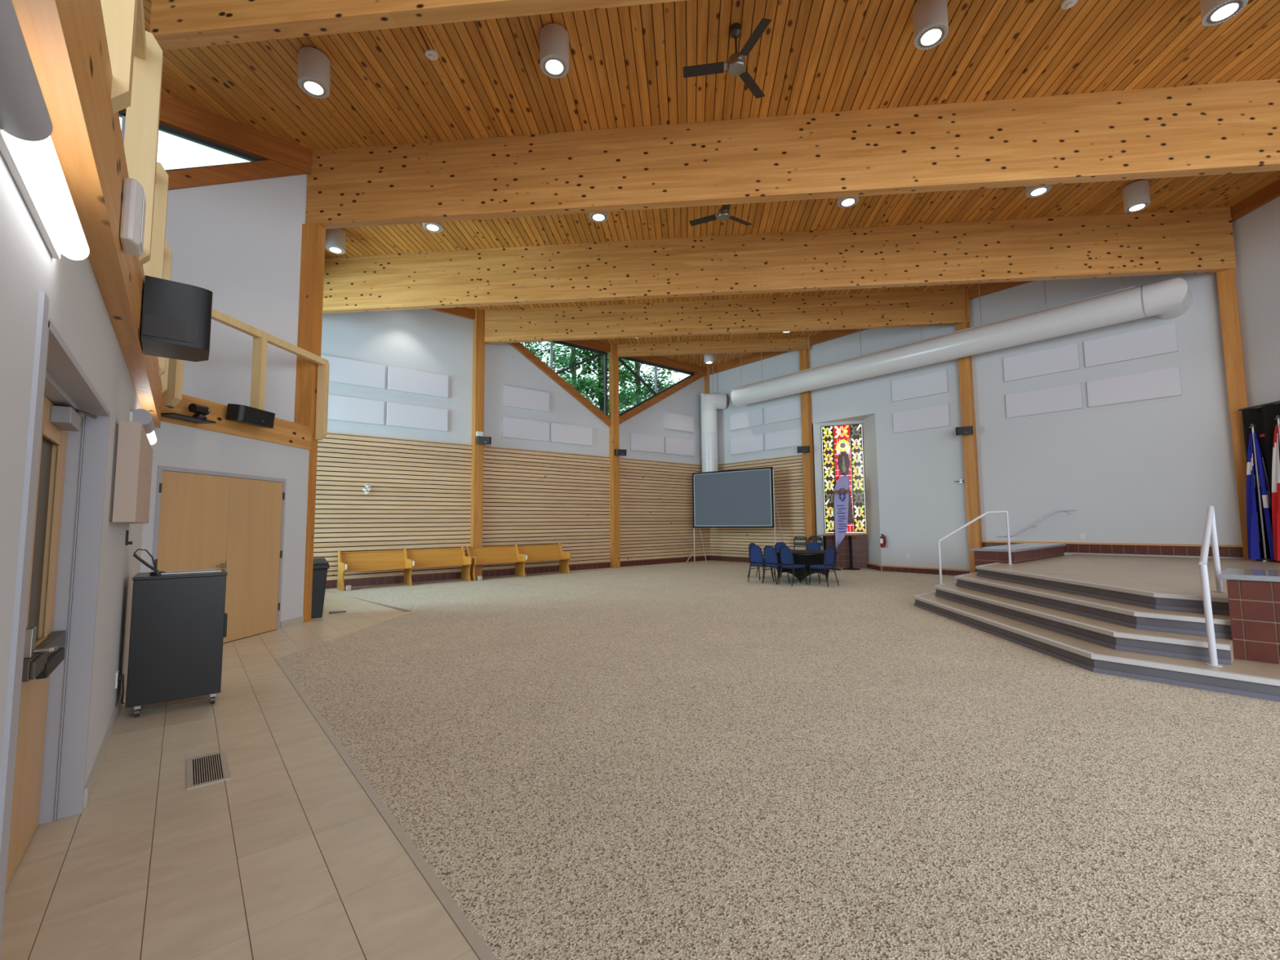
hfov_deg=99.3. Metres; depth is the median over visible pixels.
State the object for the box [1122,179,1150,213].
ceiling light
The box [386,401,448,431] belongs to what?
acoustic panel
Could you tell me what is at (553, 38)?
ceiling light
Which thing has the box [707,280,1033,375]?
trim
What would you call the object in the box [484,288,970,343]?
beam
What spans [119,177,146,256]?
speaker
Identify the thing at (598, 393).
tree
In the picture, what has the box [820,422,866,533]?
window
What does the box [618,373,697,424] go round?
trim
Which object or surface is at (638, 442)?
acoustic panel
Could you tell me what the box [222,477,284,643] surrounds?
door
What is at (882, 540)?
fire extinguisher
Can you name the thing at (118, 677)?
plug
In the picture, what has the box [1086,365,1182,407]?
acoustic panel
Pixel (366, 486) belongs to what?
wall ornament
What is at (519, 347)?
trim
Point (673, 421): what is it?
acoustic panel
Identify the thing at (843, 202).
ceiling light
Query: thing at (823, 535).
bar table
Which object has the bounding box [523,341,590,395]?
tree
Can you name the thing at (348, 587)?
block
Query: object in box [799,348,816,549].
timber post
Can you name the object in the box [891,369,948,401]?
acoustic panel
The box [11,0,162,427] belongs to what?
beam
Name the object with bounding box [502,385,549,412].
acoustic panel
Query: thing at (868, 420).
wall niche
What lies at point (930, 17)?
ceiling light
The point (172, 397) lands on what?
guard rail
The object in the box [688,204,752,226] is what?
ceiling fan
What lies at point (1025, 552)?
plinth
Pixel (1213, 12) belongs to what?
ceiling light
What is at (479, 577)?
block
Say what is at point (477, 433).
junction box
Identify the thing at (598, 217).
ceiling light
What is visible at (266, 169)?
trim
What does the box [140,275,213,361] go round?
loudspeaker
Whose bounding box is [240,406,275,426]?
grille
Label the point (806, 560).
tablecloth
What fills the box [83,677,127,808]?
baseboard
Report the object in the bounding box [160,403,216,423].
security camera
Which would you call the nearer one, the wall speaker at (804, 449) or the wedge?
the wedge
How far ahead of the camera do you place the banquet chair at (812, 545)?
15.26 m
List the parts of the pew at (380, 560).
panel, rail, backrest, seat, panel, panel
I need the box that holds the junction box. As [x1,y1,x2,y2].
[475,431,483,436]
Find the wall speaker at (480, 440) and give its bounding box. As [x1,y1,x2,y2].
[476,435,491,444]
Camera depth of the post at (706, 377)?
22.36 m
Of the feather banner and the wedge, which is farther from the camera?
the feather banner
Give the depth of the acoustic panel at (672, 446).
21.17 m
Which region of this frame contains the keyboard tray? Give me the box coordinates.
[160,568,222,574]
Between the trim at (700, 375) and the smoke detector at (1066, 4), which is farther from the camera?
the trim at (700, 375)
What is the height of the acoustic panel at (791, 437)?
0.630 m
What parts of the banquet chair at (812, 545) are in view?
backrest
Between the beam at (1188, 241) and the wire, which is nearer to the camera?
the wire
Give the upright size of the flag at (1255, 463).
2.625 m
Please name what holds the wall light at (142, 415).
attached to the wall at (77, 310)
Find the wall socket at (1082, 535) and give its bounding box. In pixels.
[1080,533,1084,538]
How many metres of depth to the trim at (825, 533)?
17.86 m
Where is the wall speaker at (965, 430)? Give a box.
[955,426,973,435]
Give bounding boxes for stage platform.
[912,554,1279,702]
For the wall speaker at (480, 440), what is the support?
attached to the timber post at (478, 349)
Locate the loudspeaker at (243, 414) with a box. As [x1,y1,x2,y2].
[225,403,275,428]
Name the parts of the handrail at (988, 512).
post, post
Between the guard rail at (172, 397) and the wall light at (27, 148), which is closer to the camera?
the wall light at (27, 148)
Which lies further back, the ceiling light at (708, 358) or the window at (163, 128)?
the ceiling light at (708, 358)
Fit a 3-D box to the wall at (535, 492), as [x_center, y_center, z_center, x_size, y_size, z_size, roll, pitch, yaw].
[-2.944,-0.995,17.579,15.250,7.850,0.255,3,-6,-40]
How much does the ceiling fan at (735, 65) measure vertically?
0.575 m
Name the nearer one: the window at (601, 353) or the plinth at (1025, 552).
the plinth at (1025, 552)
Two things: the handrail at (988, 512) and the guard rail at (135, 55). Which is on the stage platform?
the handrail at (988, 512)
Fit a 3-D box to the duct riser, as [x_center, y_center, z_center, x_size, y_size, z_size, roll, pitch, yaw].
[2.911,-1.788,21.563,0.988,5.750,0.655,0,-5,-3]
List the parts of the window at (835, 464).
pane, pane, pane, pane, pane, pane, pane, pane, pane, pane, pane, pane, pane, pane, pane, pane, pane, pane, pane, pane, pane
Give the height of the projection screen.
3.412 m
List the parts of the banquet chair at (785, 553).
frame, backrest, leg, seat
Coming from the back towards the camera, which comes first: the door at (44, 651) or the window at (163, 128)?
the window at (163, 128)
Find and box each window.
[118,110,264,171]
[548,341,607,415]
[618,356,694,416]
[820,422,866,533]
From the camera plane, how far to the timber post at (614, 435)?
18.95 m
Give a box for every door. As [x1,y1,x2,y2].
[5,395,97,888]
[154,470,230,571]
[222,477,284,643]
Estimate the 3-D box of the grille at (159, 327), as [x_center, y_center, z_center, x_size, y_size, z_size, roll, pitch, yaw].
[-3.049,-0.930,3.551,0.268,0.130,0.392,3,-6,-40]
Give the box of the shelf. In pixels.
[160,413,216,423]
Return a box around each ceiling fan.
[683,17,771,98]
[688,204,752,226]
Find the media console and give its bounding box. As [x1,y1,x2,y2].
[125,568,227,716]
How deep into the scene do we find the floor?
3.05 m
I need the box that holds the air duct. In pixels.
[730,276,1193,406]
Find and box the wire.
[416,26,429,50]
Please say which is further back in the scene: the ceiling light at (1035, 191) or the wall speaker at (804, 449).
the wall speaker at (804, 449)
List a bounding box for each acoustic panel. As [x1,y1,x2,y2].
[320,354,386,389]
[327,394,384,425]
[386,365,448,398]
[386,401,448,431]
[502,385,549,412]
[502,416,549,441]
[550,422,592,446]
[630,432,664,453]
[663,412,693,432]
[664,436,694,456]
[729,408,764,431]
[729,433,764,454]
[764,400,800,424]
[764,427,802,450]
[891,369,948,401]
[892,403,950,433]
[1002,342,1079,382]
[1004,382,1083,417]
[1083,322,1177,368]
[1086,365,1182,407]
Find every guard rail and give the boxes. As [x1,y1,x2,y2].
[100,0,172,394]
[163,308,329,439]
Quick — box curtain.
[1238,400,1279,561]
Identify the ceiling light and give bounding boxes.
[297,46,330,98]
[325,227,346,253]
[422,222,442,232]
[539,22,568,78]
[589,211,608,222]
[703,354,714,364]
[837,196,858,208]
[912,0,948,49]
[1025,184,1051,197]
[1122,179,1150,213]
[1199,0,1248,26]
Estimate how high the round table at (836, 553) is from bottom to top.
0.739 m
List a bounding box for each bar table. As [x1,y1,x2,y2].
[814,534,834,550]
[842,534,861,569]
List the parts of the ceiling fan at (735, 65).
blade, blade arm, motor, blade, blade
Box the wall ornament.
[363,483,371,493]
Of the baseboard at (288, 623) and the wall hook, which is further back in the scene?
the baseboard at (288, 623)
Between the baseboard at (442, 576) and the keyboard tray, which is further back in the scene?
the baseboard at (442, 576)
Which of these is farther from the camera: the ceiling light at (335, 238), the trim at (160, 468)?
the ceiling light at (335, 238)
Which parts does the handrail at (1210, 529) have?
post, post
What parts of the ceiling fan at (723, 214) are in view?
blade, motor, blade, blade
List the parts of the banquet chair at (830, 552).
seat, seat frame, leg, backrest, frame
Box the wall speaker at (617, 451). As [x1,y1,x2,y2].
[614,448,626,455]
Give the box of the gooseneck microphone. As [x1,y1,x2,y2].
[133,548,164,575]
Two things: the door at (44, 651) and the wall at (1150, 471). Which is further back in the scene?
the wall at (1150, 471)
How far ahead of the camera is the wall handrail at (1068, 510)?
13.48 m
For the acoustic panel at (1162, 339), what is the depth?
12.32 m
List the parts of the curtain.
rod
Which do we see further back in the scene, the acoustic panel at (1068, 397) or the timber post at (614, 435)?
the timber post at (614, 435)
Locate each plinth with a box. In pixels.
[970,542,1066,572]
[1219,568,1279,664]
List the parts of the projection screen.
leg, leg, frame, leg, leg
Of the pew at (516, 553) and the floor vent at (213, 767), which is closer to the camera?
the floor vent at (213, 767)
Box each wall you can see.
[0,151,142,787]
[139,421,309,621]
[164,174,307,422]
[313,308,710,581]
[709,272,1243,570]
[1231,195,1279,408]
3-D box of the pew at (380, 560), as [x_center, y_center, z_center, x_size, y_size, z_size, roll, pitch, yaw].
[-5.948,2.219,13.960,3.110,0.928,0.659,3,-6,-40]
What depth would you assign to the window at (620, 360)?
20.53 m
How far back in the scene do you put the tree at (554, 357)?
35.34 m
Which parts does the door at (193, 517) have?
handle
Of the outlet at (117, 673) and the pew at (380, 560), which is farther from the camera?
the pew at (380, 560)
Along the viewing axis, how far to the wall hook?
4.36 m
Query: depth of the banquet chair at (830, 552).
12.85 m
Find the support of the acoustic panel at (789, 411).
attached to the wall at (1150, 471)
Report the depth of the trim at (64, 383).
2.92 m
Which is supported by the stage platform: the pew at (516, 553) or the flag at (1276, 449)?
the flag at (1276, 449)
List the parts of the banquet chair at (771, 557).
frame, backrest, seat, leg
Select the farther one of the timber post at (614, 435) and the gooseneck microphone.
the timber post at (614, 435)
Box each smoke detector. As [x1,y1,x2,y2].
[424,48,438,60]
[1061,0,1078,9]
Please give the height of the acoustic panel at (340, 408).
0.630 m
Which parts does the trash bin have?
lid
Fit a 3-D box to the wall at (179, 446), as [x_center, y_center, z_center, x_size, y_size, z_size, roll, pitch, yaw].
[-5.513,0.765,7.379,0.150,2.780,2.616,-1,-5,5]
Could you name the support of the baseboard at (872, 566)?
attached to the wall at (1150, 471)
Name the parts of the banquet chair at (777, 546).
backrest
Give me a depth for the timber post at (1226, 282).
10.96 m
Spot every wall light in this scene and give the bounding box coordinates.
[0,0,89,260]
[128,408,156,444]
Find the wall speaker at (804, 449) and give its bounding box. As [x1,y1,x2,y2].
[796,445,809,453]
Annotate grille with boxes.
[140,191,146,253]
[142,314,198,343]
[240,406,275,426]
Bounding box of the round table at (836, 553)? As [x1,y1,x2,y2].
[777,552,838,582]
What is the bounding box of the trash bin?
[311,557,328,618]
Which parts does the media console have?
handle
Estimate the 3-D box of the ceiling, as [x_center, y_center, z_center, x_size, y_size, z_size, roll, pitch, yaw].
[1.626,-5.941,6.744,22.600,0.224,23.450,3,-6,-40]
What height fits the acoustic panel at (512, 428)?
0.630 m
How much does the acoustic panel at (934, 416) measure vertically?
0.630 m
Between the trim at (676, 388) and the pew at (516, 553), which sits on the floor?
the pew at (516, 553)
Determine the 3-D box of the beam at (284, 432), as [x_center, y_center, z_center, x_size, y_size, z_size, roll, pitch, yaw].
[-5.498,-0.775,7.498,0.150,0.370,2.616,-1,-5,5]
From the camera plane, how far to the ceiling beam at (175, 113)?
8.48 m
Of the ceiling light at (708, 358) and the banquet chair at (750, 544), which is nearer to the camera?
the banquet chair at (750, 544)
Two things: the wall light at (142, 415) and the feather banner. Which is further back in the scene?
the feather banner
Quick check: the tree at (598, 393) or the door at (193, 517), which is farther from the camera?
the tree at (598, 393)
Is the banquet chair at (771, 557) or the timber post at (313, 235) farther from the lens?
the banquet chair at (771, 557)
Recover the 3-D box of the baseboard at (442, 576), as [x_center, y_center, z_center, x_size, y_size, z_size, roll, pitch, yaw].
[-2.900,2.817,17.166,14.920,0.185,0.038,3,-6,-40]
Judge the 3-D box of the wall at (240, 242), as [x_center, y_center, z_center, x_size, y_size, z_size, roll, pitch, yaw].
[-7.347,-3.240,7.692,4.460,4.850,0.150,3,-6,-40]
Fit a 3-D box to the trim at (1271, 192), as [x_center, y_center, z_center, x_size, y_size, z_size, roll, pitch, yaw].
[11.850,-5.708,7.764,0.140,0.280,7.000,-1,-5,5]
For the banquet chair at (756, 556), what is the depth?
13.78 m
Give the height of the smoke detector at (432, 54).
0.062 m
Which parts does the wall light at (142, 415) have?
plate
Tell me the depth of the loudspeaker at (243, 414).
7.24 m
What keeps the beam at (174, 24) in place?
attached to the ceiling
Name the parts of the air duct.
hanging rail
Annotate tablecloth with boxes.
[775,549,838,582]
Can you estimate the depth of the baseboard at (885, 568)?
15.57 m
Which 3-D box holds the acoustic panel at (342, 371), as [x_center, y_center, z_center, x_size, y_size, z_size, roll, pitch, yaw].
[-7.372,-2.754,13.893,1.625,0.640,0.062,3,-6,-40]
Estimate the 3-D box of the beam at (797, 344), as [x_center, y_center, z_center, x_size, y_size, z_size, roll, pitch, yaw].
[2.451,-4.652,19.105,6.850,0.420,0.180,-1,-5,5]
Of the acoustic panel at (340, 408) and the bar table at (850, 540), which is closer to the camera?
the acoustic panel at (340, 408)
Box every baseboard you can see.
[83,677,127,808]
[280,616,303,628]
[325,555,710,588]
[711,555,764,562]
[866,562,881,570]
[881,564,969,575]
[982,540,1243,557]
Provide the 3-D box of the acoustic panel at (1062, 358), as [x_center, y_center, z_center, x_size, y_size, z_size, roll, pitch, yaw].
[10.041,-2.936,13.671,0.062,0.640,1.563,3,-6,-40]
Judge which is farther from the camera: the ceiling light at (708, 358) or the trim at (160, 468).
the ceiling light at (708, 358)
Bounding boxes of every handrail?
[937,511,1011,584]
[998,509,1075,536]
[1199,506,1226,666]
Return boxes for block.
[345,585,351,591]
[477,575,482,580]
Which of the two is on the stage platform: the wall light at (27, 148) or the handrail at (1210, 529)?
the handrail at (1210, 529)
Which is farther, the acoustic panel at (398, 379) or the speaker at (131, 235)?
the acoustic panel at (398, 379)
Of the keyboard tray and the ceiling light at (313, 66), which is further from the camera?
the ceiling light at (313, 66)
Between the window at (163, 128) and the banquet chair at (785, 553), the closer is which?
the window at (163, 128)
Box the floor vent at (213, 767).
[186,750,231,790]
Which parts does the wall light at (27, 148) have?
plate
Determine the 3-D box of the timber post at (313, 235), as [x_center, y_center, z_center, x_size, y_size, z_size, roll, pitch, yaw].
[-5.479,-1.008,8.928,0.300,6.560,0.190,-1,-5,5]
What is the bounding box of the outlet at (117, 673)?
[115,671,118,688]
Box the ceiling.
[142,0,1279,368]
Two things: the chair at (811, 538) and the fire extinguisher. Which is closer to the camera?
the fire extinguisher
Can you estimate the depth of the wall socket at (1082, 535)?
12.88 m
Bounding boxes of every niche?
[812,413,881,564]
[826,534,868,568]
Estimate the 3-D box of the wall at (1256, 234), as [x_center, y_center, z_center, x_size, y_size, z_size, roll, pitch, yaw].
[12.032,-1.927,7.587,0.212,7.850,6.902,-1,-5,5]
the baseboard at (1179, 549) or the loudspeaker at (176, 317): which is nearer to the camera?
the loudspeaker at (176, 317)
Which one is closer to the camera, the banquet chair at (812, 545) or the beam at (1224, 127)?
the beam at (1224, 127)
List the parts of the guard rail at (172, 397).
post, post, rail, post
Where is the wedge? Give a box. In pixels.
[328,610,346,613]
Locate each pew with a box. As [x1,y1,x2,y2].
[337,546,471,591]
[466,542,570,581]
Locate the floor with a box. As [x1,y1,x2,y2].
[0,560,1279,959]
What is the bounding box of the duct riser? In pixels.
[700,364,726,472]
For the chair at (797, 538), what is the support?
on the floor
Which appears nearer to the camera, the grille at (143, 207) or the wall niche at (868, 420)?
the grille at (143, 207)
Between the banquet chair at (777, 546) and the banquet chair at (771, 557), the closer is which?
the banquet chair at (771, 557)
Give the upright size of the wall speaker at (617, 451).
0.242 m
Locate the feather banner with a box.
[831,472,850,570]
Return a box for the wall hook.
[125,530,132,545]
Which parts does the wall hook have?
plate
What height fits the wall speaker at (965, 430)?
0.242 m
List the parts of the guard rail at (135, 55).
post, post, rail, post, post, post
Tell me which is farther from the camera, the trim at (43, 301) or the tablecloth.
the tablecloth
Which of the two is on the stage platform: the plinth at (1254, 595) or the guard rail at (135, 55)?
the plinth at (1254, 595)
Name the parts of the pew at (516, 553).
panel, rail, backrest, panel, seat, panel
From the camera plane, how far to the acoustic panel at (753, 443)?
20.68 m
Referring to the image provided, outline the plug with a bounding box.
[115,671,124,703]
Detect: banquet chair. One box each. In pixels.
[747,542,772,578]
[747,544,773,582]
[762,545,789,584]
[773,542,786,577]
[777,546,807,586]
[806,542,822,577]
[808,546,839,586]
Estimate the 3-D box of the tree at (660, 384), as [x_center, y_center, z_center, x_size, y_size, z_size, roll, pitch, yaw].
[-0.018,-2.791,32.261,6.782,15.697,7.236,-4,-5,34]
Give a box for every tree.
[520,342,589,387]
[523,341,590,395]
[544,343,599,407]
[553,345,653,417]
[618,359,680,410]
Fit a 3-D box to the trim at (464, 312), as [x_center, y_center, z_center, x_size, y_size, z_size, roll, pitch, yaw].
[-2.949,-4.777,17.764,14.950,0.280,0.170,3,-6,-40]
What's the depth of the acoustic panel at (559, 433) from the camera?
18.00 m
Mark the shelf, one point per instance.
(194, 419)
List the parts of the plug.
cord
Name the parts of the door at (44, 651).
pane, lever, closer arm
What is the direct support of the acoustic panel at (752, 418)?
attached to the wall at (1150, 471)
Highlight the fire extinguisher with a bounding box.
[880,533,885,547]
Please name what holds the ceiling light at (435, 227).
hanging from the ceiling
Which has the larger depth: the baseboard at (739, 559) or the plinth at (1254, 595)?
the baseboard at (739, 559)
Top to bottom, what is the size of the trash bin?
0.969 m
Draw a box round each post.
[293,222,325,622]
[470,308,484,577]
[608,342,620,568]
[704,368,710,393]
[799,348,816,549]
[955,288,982,573]
[1216,268,1256,559]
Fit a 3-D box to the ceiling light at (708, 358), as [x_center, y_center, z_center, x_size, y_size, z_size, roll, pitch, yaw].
[2.547,-4.556,20.102,0.372,0.458,0.372,3,-6,-40]
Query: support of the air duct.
hanging from the ceiling
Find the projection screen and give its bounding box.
[685,466,783,563]
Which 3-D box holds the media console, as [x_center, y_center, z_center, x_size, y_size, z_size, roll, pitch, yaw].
[-4.033,1.378,4.771,0.630,1.120,0.600,3,-6,-40]
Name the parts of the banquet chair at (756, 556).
backrest, frame, seat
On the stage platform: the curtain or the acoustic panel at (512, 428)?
the curtain
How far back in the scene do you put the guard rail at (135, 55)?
3.10 m
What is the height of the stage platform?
0.693 m
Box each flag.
[1246,423,1275,561]
[1271,414,1279,560]
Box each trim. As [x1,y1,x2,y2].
[0,290,49,924]
[0,317,110,954]
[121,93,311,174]
[151,465,286,629]
[166,160,306,190]
[427,306,706,374]
[508,342,611,426]
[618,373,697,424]
[695,373,706,379]
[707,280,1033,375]
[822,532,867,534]
[1230,178,1279,222]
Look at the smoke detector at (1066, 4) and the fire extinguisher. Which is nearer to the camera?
the smoke detector at (1066, 4)
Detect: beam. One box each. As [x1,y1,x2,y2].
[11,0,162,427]
[149,0,688,49]
[160,393,311,449]
[305,78,1279,229]
[322,207,1236,313]
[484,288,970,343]
[617,337,810,357]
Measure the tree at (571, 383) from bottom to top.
15.540 m
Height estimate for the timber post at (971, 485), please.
7.850 m

